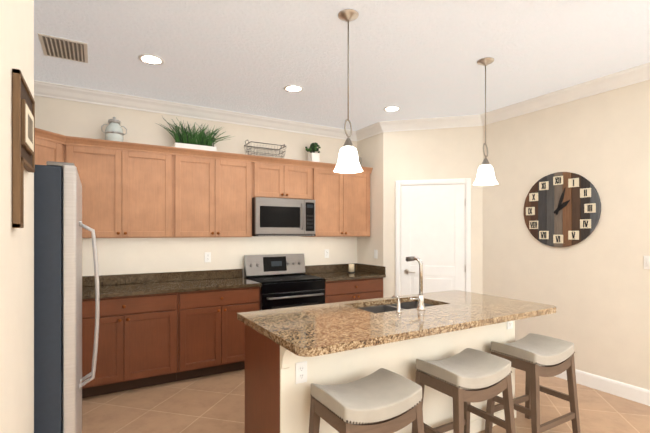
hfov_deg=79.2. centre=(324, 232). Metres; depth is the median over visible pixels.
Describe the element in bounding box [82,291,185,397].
base cabinet
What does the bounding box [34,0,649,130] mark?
ceiling
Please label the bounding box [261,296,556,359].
island countertop
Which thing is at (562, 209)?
wall clock
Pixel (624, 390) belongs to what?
baseboard
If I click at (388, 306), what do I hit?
sink
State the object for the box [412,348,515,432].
stool
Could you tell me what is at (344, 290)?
base cabinet
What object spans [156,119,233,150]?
potted plant
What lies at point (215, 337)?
base cabinet
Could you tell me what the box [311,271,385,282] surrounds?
countertop
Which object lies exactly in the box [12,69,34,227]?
picture
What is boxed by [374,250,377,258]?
light switch
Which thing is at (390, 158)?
wall
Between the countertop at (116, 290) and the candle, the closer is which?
the countertop at (116, 290)
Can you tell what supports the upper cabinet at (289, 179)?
attached to the wall at (117, 256)
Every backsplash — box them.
[82,263,357,286]
[358,263,385,274]
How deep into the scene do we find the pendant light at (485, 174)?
3.17 m
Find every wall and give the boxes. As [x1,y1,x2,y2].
[0,0,33,432]
[34,95,356,277]
[357,126,482,297]
[483,80,649,389]
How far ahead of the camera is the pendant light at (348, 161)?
2.50 m
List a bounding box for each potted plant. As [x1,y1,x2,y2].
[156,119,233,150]
[305,142,320,161]
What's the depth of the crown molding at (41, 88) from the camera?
4.27 m
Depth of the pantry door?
4.85 m
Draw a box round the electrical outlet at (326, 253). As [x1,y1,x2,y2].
[325,249,328,257]
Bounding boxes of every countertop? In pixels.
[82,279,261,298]
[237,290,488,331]
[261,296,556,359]
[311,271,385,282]
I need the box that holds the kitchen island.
[245,300,515,432]
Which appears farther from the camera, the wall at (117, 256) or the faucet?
the wall at (117, 256)
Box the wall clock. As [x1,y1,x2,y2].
[524,172,600,246]
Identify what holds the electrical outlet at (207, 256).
attached to the wall at (117, 256)
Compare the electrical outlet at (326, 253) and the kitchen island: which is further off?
the electrical outlet at (326, 253)
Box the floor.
[82,368,649,432]
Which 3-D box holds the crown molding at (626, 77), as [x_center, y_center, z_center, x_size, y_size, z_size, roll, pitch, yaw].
[3.004,-1.343,1.891,0.934,0.115,8.610,0,0,-30]
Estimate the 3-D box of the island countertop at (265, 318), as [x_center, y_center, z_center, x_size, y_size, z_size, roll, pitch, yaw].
[0.436,0.550,2.917,2.080,0.040,0.470,0,0,-30]
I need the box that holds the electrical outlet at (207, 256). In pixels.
[205,252,210,261]
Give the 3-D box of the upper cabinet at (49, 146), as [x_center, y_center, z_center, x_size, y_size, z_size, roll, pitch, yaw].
[-2.585,-0.395,3.401,0.684,0.890,0.608,0,0,-30]
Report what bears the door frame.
attached to the wall at (390, 158)
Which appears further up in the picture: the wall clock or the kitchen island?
the wall clock
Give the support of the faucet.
on the island countertop at (265, 318)
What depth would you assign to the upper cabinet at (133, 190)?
3.79 m
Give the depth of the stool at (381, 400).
1.93 m
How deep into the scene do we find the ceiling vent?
2.97 m
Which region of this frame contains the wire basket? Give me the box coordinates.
[244,140,285,157]
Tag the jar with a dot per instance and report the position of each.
(113, 131)
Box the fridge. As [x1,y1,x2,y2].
[34,161,99,432]
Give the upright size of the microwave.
0.436 m
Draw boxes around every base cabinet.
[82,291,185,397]
[186,287,259,379]
[324,279,382,303]
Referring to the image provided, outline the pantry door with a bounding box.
[401,184,465,295]
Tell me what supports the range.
on the floor
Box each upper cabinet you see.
[35,128,74,164]
[75,137,182,237]
[183,148,254,237]
[255,156,314,199]
[307,164,370,236]
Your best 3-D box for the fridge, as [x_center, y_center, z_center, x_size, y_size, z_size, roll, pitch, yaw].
[-1.732,0.553,2.151,0.862,1.791,0.910,0,0,-30]
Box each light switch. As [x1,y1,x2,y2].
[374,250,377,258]
[644,256,649,268]
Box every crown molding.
[34,80,353,140]
[354,62,649,140]
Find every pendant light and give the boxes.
[334,9,362,172]
[473,57,497,185]
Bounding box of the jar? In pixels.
[101,117,126,141]
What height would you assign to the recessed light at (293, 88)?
0.008 m
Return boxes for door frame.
[395,178,470,295]
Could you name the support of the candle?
on the countertop at (330, 276)
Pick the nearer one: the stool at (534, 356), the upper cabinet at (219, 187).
the stool at (534, 356)
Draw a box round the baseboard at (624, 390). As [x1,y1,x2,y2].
[555,369,649,405]
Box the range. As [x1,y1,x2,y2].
[244,253,324,309]
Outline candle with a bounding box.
[348,264,354,272]
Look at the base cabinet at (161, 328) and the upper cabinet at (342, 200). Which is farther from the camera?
the upper cabinet at (342, 200)
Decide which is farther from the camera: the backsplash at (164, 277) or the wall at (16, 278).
the backsplash at (164, 277)
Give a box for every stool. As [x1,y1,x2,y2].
[309,368,423,432]
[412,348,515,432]
[485,333,579,432]
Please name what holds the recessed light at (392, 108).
in the ceiling
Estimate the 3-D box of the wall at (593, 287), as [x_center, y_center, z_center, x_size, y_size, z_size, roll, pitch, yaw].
[3.787,0.025,1.595,0.120,2.850,7.310,0,0,-30]
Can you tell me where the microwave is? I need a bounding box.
[252,197,315,235]
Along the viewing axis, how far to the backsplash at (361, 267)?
5.19 m
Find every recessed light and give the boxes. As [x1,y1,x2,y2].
[138,54,163,64]
[283,85,303,92]
[383,106,400,111]
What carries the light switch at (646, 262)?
attached to the wall at (593, 287)
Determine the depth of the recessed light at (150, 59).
3.17 m
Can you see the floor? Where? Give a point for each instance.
(215, 403)
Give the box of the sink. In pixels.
[358,301,434,312]
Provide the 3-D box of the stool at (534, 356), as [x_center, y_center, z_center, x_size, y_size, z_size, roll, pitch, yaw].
[1.476,1.111,2.800,0.514,0.677,0.396,0,0,-30]
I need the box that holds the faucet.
[392,256,425,312]
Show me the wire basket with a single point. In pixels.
(257, 152)
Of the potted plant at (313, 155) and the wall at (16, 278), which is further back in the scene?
the potted plant at (313, 155)
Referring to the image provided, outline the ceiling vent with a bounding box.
[37,33,87,62]
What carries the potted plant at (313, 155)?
on the upper cabinet at (289, 179)

